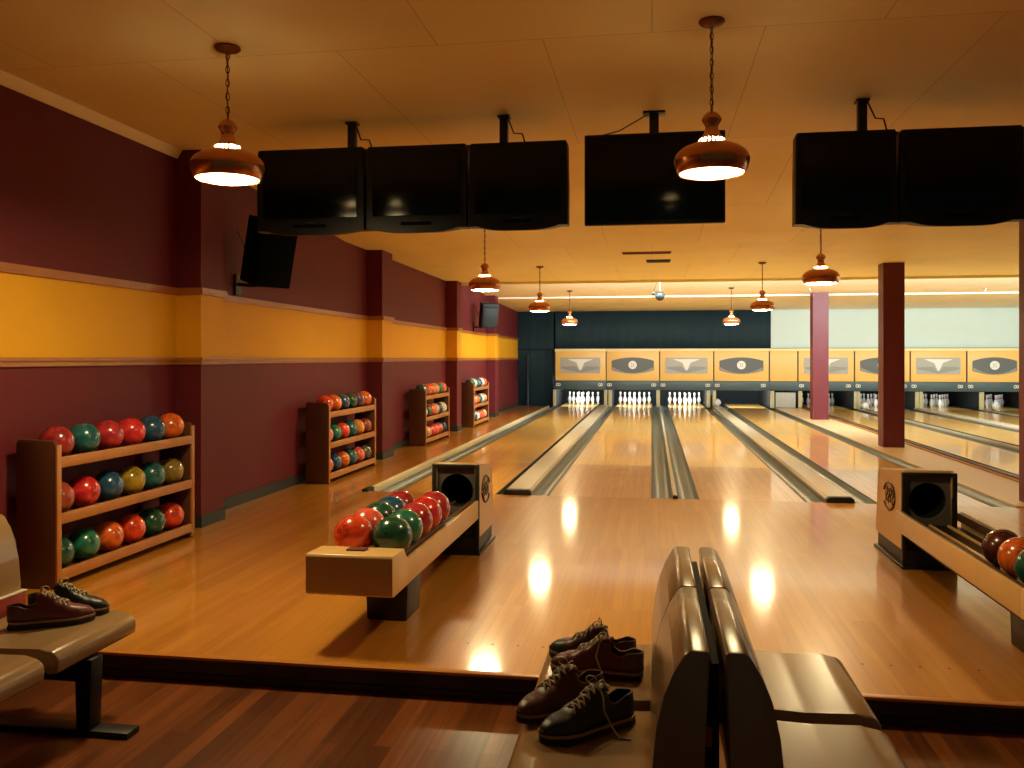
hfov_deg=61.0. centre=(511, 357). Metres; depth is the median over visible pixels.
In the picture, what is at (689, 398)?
pin
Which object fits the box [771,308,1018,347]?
wall
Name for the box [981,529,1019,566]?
ball
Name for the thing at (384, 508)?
ball
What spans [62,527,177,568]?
shelf
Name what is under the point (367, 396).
ball
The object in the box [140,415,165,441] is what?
ball
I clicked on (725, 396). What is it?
wall
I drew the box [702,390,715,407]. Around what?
kickback
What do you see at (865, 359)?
unit
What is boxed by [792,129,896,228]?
television
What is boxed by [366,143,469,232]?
television
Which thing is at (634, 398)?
pin
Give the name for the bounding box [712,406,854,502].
cap
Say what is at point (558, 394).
kickback
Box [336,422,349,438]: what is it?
ball
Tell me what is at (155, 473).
ball
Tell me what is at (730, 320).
pendant lamp
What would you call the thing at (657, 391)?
kickback
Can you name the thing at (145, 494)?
shelf
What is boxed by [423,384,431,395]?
ball
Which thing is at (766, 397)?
kickback
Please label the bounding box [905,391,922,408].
kickback
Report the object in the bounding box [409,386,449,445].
ball rack
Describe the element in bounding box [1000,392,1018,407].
kickback
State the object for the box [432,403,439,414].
ball
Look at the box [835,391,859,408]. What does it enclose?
kickback
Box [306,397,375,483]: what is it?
ball rack
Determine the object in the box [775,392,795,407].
access panel
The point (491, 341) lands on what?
wall
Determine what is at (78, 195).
wall
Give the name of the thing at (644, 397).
pin
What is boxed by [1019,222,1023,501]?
column
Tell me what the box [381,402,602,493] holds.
lane
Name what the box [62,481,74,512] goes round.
ball
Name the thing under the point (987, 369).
unit
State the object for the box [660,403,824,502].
lane
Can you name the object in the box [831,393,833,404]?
pin
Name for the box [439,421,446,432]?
ball
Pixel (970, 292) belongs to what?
ceiling
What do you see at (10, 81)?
crown molding
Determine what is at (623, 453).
lane
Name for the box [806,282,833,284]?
diffuser
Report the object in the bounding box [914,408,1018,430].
cap
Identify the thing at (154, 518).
ball
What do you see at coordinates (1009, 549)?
ball
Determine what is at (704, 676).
bench
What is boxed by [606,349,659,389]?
unit
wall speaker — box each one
[234,215,296,295]
[473,302,498,331]
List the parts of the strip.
edge rail, edge rail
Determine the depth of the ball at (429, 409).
14.85 m
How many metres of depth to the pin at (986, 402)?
25.74 m
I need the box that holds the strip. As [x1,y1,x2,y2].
[775,407,1023,507]
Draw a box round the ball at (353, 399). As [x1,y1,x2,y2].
[345,393,357,408]
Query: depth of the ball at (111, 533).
6.14 m
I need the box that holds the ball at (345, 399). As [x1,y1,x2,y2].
[337,393,349,409]
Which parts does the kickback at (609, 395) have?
post, post, panel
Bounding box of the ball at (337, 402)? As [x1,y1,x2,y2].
[329,394,341,411]
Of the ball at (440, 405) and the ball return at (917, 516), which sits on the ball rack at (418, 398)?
the ball at (440, 405)
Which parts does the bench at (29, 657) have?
backrest, seat, cross arm, seat, leg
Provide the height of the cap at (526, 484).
0.177 m
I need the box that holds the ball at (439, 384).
[436,382,442,393]
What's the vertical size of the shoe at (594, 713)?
0.167 m
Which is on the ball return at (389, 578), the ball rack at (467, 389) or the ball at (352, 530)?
the ball at (352, 530)
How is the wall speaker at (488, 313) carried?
attached to the wall at (78, 195)
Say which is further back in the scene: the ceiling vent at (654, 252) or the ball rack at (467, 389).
the ball rack at (467, 389)
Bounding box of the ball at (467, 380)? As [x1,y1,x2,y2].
[465,379,474,385]
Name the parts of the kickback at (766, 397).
post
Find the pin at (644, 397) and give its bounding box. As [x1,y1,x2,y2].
[642,392,645,403]
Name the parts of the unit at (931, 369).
panel, emblem plate, cap rail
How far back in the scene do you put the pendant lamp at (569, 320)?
20.44 m
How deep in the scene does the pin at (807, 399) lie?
26.80 m
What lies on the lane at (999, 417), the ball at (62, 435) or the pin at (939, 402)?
the pin at (939, 402)
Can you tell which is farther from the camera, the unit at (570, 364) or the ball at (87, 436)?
the unit at (570, 364)
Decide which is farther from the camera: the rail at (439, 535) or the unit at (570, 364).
the unit at (570, 364)
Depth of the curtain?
26.71 m
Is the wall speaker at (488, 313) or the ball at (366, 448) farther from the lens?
the wall speaker at (488, 313)
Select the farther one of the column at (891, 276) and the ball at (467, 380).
the ball at (467, 380)
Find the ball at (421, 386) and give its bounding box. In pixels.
[415,384,427,391]
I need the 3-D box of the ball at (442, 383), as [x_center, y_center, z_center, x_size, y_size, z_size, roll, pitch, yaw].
[-1.306,0.550,16.003,0.214,0.215,0.215,0,0,31]
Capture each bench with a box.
[0,514,138,738]
[507,546,906,767]
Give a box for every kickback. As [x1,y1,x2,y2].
[553,385,563,405]
[604,390,614,406]
[656,390,659,406]
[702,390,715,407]
[760,390,773,407]
[785,391,801,407]
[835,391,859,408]
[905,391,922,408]
[948,392,983,409]
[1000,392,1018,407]
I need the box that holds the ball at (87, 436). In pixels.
[69,423,100,453]
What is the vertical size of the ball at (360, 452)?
0.216 m
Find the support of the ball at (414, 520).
on the ball return at (389, 578)
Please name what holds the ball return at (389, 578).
on the floor at (805, 577)
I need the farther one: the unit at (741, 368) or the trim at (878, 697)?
the unit at (741, 368)
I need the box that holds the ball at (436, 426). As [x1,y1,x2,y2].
[430,423,439,434]
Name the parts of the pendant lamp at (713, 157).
cord, lamp shade, chain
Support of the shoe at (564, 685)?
on the bench at (704, 676)
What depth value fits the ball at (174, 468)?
6.94 m
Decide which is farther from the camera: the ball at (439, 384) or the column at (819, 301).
the column at (819, 301)
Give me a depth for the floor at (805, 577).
5.51 m
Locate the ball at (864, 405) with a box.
[861,402,868,409]
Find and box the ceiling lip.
[461,275,1018,284]
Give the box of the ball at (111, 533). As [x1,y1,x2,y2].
[93,521,123,551]
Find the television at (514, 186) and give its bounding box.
[469,140,569,230]
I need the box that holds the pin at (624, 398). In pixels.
[623,392,626,403]
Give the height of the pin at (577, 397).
0.381 m
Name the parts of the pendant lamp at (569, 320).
lamp shade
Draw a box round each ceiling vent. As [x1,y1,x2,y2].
[622,251,670,254]
[646,259,670,262]
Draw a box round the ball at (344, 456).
[335,451,349,467]
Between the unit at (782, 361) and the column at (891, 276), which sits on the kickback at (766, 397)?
the unit at (782, 361)
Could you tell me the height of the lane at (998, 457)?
0.104 m
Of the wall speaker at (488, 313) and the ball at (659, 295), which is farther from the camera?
the wall speaker at (488, 313)
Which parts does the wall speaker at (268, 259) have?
wall plate, bracket arm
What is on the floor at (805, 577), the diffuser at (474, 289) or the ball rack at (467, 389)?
the ball rack at (467, 389)
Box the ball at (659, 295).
[652,283,664,300]
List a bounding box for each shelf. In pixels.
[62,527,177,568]
[66,483,169,511]
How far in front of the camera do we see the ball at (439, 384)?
15.67 m
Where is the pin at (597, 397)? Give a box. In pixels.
[596,392,599,402]
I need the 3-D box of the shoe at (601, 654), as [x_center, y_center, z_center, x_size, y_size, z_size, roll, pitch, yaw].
[0.306,1.087,3.190,0.345,0.163,0.174,0,0,19]
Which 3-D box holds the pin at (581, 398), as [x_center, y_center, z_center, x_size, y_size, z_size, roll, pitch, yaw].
[2.203,1.276,27.408,0.121,0.381,0.121,0,0,9]
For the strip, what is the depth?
12.23 m
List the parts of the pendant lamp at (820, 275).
lamp shade, chain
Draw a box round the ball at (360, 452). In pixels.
[351,446,364,462]
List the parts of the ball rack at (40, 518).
panel, rail, shelf rail, shelf rail, shelf rail, panel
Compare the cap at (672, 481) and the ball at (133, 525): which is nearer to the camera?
the ball at (133, 525)
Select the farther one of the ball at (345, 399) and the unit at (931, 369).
the unit at (931, 369)
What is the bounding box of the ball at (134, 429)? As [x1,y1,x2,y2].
[119,417,145,445]
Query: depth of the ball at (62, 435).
5.62 m
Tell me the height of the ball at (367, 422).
0.215 m
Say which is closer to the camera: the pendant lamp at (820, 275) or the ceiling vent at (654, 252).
the pendant lamp at (820, 275)
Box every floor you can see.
[0,676,1023,767]
[21,406,1023,702]
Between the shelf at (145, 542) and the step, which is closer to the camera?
the step
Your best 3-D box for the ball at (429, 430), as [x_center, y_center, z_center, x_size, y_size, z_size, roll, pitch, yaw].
[-1.482,1.270,14.910,0.216,0.216,0.216,0,0,34]
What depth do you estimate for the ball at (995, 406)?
24.43 m
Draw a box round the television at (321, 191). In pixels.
[257,147,368,235]
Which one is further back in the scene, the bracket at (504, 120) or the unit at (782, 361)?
the unit at (782, 361)
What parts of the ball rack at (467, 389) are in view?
panel, shelf rail, shelf rail, shelf rail, panel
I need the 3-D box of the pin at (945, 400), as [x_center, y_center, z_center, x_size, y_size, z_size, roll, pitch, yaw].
[13.033,1.276,26.200,0.121,0.381,0.121,0,0,9]
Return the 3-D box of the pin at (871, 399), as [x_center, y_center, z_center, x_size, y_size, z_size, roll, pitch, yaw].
[10.955,1.276,26.535,0.121,0.381,0.121,0,0,9]
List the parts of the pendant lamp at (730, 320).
lamp shade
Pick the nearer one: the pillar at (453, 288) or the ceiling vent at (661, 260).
the ceiling vent at (661, 260)
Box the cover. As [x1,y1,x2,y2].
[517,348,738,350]
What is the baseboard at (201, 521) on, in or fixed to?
attached to the wall at (78, 195)
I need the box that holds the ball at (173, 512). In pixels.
[158,502,183,528]
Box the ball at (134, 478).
[117,466,145,494]
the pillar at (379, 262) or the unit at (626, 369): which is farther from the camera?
the unit at (626, 369)
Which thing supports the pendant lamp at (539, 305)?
hanging from the ceiling at (409, 72)
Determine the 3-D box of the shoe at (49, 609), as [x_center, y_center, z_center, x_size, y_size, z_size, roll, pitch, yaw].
[-2.024,1.086,3.827,0.346,0.167,0.131,0,0,-21]
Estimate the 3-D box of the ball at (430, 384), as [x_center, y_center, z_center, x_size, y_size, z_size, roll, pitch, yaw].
[-1.438,0.550,15.183,0.215,0.216,0.215,0,0,32]
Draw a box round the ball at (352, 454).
[344,449,357,465]
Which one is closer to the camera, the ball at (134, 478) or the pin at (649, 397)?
the ball at (134, 478)
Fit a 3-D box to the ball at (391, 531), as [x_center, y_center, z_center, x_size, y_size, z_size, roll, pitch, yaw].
[-0.649,0.966,4.722,0.216,0.216,0.216,0,0,35]
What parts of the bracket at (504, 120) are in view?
ceiling plate, ceiling plate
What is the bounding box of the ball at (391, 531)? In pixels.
[372,516,412,550]
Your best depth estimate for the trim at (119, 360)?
7.49 m
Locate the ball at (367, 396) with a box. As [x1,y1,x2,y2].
[360,391,371,406]
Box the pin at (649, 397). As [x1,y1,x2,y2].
[647,392,650,403]
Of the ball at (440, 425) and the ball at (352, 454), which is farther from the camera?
the ball at (440, 425)
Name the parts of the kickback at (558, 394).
post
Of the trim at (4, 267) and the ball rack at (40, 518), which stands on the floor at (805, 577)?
the ball rack at (40, 518)
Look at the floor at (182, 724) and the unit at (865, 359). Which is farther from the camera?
the unit at (865, 359)
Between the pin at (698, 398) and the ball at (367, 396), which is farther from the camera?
the pin at (698, 398)
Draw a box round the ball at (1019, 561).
[1014,549,1023,582]
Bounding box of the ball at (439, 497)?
[421,491,449,523]
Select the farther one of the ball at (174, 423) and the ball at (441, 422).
the ball at (441, 422)
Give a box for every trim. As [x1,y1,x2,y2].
[0,262,518,339]
[0,357,518,366]
[95,649,1023,708]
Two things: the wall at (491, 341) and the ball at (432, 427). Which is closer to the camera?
the ball at (432, 427)
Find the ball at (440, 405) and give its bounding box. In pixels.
[436,402,442,413]
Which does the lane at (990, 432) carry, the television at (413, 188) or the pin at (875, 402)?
the pin at (875, 402)
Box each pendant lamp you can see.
[189,43,264,185]
[469,230,500,290]
[528,266,550,311]
[561,290,577,324]
[674,16,749,180]
[723,287,739,324]
[750,262,774,310]
[802,229,839,284]
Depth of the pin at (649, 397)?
27.83 m
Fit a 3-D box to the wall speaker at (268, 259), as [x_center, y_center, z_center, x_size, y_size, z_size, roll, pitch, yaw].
[-2.446,-1.004,8.520,0.669,0.763,0.396,0,0,41]
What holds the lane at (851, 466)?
on the floor
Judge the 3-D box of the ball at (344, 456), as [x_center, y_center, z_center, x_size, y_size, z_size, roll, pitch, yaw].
[-2.133,1.270,10.864,0.216,0.215,0.215,0,0,36]
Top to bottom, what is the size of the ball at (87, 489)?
0.216 m
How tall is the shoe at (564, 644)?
0.167 m
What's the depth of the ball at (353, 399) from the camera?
11.08 m
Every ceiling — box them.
[0,0,1023,282]
[479,278,1018,311]
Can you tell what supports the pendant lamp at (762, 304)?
hanging from the ceiling at (409, 72)
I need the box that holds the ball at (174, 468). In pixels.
[159,458,183,483]
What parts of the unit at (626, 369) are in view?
panel, emblem plate, cap rail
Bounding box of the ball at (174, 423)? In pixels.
[160,413,183,438]
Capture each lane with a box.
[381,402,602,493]
[532,403,672,498]
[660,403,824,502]
[721,404,1011,506]
[802,404,1018,476]
[860,405,1018,446]
[905,405,1018,424]
[957,406,1018,414]
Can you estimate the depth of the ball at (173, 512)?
6.94 m
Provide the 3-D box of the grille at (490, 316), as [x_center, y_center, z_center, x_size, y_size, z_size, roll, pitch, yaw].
[-0.492,-0.910,19.804,0.352,0.414,0.014,0,12,-26]
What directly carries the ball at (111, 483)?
on the ball rack at (40, 518)
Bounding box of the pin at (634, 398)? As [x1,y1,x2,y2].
[632,393,635,404]
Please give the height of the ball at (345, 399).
0.216 m
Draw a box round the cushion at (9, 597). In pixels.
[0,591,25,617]
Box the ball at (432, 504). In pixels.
[412,496,441,529]
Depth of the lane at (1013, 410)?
24.78 m
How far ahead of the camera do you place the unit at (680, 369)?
25.70 m
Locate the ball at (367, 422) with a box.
[359,418,371,433]
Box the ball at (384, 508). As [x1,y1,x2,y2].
[366,501,394,517]
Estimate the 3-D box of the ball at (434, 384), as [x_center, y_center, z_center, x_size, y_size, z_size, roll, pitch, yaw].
[-1.394,0.550,15.456,0.215,0.215,0.215,0,0,25]
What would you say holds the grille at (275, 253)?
attached to the wall speaker at (268, 259)
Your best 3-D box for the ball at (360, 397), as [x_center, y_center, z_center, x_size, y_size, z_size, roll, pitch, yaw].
[-2.042,0.550,11.427,0.214,0.215,0.216,0,0,33]
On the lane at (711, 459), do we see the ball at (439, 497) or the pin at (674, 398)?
the pin at (674, 398)
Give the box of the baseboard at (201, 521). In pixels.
[195,402,517,527]
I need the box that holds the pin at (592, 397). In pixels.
[591,392,594,403]
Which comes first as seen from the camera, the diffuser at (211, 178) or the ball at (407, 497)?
the diffuser at (211, 178)
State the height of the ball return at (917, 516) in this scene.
0.684 m
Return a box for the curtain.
[518,312,553,405]
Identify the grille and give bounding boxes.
[257,234,295,284]
[483,309,497,326]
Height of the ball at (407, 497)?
0.216 m
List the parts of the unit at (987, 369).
cap rail, panel, emblem plate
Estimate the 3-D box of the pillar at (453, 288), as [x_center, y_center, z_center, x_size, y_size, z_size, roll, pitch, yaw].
[-1.207,-0.233,17.616,0.280,3.400,0.400,0,0,9]
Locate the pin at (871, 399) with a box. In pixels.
[870,394,872,405]
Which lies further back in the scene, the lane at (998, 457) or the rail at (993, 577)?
the lane at (998, 457)
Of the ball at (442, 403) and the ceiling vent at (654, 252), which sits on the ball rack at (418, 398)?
the ball at (442, 403)
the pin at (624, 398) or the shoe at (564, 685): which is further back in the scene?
the pin at (624, 398)
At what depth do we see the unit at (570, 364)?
26.19 m
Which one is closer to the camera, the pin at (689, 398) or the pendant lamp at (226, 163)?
the pendant lamp at (226, 163)
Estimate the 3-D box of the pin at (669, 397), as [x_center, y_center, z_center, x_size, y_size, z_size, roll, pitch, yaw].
[5.031,1.276,27.755,0.121,0.381,0.121,0,0,9]
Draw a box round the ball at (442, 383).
[439,382,446,392]
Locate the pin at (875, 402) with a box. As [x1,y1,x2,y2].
[873,394,877,406]
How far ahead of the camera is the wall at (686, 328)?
26.10 m
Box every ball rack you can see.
[16,422,194,589]
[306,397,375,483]
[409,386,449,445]
[461,381,488,426]
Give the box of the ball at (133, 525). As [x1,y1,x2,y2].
[117,514,145,542]
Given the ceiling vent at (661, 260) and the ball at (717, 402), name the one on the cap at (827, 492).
the ball at (717, 402)
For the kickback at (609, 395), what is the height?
0.620 m
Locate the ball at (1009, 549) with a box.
[997,537,1023,576]
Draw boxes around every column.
[810,292,828,419]
[878,262,904,447]
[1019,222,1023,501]
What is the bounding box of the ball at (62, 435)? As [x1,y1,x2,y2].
[38,426,74,455]
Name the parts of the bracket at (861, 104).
ceiling plate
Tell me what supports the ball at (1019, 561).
on the ball return at (917, 516)
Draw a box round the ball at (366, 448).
[358,444,371,459]
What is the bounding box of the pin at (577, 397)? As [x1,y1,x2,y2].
[576,392,579,403]
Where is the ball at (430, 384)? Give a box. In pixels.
[428,383,435,394]
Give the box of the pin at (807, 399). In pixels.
[806,393,809,405]
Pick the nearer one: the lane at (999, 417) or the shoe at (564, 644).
the shoe at (564, 644)
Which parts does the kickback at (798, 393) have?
post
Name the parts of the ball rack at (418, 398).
panel, shelf rail, shelf rail, shelf rail, panel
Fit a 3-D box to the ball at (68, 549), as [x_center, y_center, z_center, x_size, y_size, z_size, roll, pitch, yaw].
[-2.969,1.270,5.672,0.215,0.216,0.215,0,0,26]
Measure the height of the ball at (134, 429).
0.216 m
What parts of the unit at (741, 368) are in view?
emblem plate, panel, cap rail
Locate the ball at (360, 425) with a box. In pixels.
[352,419,364,434]
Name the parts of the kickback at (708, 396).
post, post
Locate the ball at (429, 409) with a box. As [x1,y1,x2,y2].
[427,405,431,416]
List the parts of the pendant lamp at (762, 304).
lamp shade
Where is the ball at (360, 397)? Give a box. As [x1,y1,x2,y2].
[353,392,364,407]
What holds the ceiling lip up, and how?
attached to the ceiling at (409, 72)
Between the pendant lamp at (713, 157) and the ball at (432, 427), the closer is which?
the pendant lamp at (713, 157)
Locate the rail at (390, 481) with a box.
[362,406,549,491]
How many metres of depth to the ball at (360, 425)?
11.36 m
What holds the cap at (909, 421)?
on the floor
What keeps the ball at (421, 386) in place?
on the ball rack at (418, 398)
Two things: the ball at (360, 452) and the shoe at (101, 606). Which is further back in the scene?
the ball at (360, 452)
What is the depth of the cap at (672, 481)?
11.85 m
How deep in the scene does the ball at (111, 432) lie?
6.14 m
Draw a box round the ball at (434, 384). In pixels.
[431,383,439,394]
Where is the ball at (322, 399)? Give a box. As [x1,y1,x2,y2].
[315,395,332,409]
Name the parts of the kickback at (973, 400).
post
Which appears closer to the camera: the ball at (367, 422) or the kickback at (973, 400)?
the ball at (367, 422)
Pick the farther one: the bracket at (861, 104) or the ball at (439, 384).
the ball at (439, 384)
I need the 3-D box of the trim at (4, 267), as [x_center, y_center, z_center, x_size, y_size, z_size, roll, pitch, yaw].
[-1.915,-0.578,12.994,0.270,0.060,28.050,0,0,9]
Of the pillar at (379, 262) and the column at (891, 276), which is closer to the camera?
the pillar at (379, 262)
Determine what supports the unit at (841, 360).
on the kickback at (798, 393)
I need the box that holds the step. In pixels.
[102,655,1023,733]
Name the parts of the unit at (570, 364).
emblem plate, cap rail, panel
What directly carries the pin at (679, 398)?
on the lane at (711, 459)
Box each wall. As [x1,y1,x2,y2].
[0,85,517,541]
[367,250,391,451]
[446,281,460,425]
[486,296,497,412]
[550,312,1005,409]
[555,310,770,354]
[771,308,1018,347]
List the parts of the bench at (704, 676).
seat, seat, backrest, backrest, backrest, backrest, seat, seat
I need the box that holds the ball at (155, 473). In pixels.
[139,461,165,489]
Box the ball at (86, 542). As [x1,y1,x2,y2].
[68,528,100,559]
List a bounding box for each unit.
[555,349,605,389]
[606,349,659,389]
[660,349,713,389]
[713,348,768,390]
[769,348,797,390]
[797,348,853,390]
[854,348,909,390]
[910,348,966,391]
[966,348,1018,391]
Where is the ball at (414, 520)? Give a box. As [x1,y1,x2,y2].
[390,509,422,545]
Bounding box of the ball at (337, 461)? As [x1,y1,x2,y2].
[331,453,341,470]
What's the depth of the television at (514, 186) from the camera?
6.23 m
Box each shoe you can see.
[7,586,95,629]
[28,577,109,615]
[515,657,602,723]
[538,675,635,747]
[549,617,635,657]
[550,628,643,687]
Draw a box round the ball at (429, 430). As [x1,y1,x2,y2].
[427,426,431,437]
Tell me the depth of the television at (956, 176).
5.76 m
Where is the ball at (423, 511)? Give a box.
[402,502,432,537]
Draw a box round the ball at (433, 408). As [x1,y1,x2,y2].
[427,404,435,415]
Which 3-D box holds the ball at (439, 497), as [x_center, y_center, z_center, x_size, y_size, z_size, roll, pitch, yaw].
[-0.505,0.966,5.612,0.216,0.215,0.216,0,0,37]
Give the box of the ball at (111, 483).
[94,470,123,500]
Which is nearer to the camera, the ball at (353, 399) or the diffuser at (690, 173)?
the diffuser at (690, 173)
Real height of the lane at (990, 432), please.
0.104 m
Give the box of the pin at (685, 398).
[683,393,686,404]
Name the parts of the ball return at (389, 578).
panel, ball rail, frame, plate, panel, foot plate, panel, emblem plate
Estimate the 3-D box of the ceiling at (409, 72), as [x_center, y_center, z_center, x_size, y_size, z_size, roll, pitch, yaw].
[5.518,-1.738,7.164,17.380,0.390,18.900,0,0,9]
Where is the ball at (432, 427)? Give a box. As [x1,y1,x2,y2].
[427,425,435,436]
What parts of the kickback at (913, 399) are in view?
post, post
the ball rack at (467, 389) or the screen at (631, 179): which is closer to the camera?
the screen at (631, 179)
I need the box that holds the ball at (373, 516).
[353,508,383,545]
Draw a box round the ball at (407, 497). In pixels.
[389,490,414,504]
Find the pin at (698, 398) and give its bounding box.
[697,392,700,403]
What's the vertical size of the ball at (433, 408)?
0.215 m
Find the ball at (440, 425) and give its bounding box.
[435,422,442,433]
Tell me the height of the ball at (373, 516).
0.216 m
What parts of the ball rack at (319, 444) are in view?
panel, shelf rail, shelf rail, shelf rail, panel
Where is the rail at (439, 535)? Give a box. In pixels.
[406,501,474,555]
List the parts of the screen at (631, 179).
ceiling plate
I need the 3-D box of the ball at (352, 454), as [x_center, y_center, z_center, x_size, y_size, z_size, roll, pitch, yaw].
[-2.088,1.270,11.146,0.215,0.215,0.215,0,0,36]
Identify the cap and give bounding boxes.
[504,405,608,494]
[659,406,677,498]
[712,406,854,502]
[857,408,1018,449]
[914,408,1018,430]
[981,409,1018,415]
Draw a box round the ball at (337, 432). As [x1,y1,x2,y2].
[331,424,341,441]
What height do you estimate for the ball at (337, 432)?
0.215 m
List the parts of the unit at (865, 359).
emblem plate, cap rail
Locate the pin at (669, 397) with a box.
[668,392,671,403]
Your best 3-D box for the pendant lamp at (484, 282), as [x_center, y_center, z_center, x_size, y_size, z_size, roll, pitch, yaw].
[-0.324,-1.218,10.383,0.386,0.842,0.386,0,0,9]
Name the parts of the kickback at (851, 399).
post, post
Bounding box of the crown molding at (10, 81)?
[0,70,181,158]
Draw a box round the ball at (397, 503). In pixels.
[379,495,405,510]
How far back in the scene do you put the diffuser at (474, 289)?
10.30 m
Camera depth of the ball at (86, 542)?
5.87 m
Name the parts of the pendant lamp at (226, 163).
lamp shade, cord, chain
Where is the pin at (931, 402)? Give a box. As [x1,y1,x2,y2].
[929,394,933,406]
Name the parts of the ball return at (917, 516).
emblem plate, panel, foot plate, panel, frame, plate, panel, ball rail, ball rail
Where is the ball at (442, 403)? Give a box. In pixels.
[439,402,446,412]
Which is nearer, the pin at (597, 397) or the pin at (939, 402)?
the pin at (939, 402)
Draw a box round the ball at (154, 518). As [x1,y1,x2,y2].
[138,508,165,535]
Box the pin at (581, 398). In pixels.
[580,393,583,404]
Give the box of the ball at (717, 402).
[714,399,720,405]
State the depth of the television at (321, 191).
6.48 m
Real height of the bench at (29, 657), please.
0.862 m
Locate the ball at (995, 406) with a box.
[991,402,999,409]
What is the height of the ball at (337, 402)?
0.214 m
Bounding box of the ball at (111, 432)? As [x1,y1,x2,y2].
[95,420,123,449]
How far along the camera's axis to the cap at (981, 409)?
23.11 m
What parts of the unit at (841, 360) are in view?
emblem plate, cap rail, panel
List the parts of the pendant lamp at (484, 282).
lamp shade, chain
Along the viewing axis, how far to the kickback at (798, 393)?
25.26 m
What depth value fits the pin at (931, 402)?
25.98 m
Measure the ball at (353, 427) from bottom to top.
0.216 m
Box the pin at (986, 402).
[984,395,988,407]
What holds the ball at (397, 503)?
on the ball return at (389, 578)
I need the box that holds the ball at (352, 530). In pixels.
[334,515,372,546]
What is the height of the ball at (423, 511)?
0.216 m
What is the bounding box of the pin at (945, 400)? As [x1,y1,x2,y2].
[944,394,946,406]
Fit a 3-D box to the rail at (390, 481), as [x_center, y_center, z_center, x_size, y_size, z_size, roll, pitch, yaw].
[-0.250,1.512,18.008,0.075,0.150,17.160,0,0,9]
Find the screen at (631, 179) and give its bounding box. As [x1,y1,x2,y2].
[585,110,724,225]
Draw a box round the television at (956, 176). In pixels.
[894,125,1023,226]
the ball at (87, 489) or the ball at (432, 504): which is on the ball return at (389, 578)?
the ball at (432, 504)
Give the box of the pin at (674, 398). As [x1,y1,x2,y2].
[673,392,676,403]
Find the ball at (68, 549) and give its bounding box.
[62,536,74,567]
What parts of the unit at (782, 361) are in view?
panel, cap rail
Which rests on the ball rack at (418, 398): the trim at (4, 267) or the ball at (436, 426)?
the ball at (436, 426)
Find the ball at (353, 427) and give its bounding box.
[344,421,357,436]
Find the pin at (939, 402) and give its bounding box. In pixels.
[937,395,941,407]
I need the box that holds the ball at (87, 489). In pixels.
[69,475,100,506]
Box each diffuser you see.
[196,173,258,184]
[474,289,495,290]
[680,167,743,179]
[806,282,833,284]
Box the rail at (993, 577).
[900,511,1023,587]
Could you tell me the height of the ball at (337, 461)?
0.215 m
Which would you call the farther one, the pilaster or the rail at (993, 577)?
the pilaster
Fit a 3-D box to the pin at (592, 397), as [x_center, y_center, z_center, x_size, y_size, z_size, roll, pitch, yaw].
[2.587,1.276,27.881,0.121,0.381,0.121,0,0,9]
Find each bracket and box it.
[345,115,524,149]
[854,98,1023,134]
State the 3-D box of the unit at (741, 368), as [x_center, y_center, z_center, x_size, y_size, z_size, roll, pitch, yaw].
[6.720,0.335,25.520,1.580,1.225,0.194,0,0,9]
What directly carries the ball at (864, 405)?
on the lane at (990, 432)
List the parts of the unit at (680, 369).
emblem plate, cap rail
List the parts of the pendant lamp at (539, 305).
lamp shade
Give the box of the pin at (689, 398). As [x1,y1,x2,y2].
[688,393,691,404]
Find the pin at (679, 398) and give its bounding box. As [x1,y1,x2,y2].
[678,393,681,404]
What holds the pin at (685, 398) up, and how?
on the lane at (711, 459)

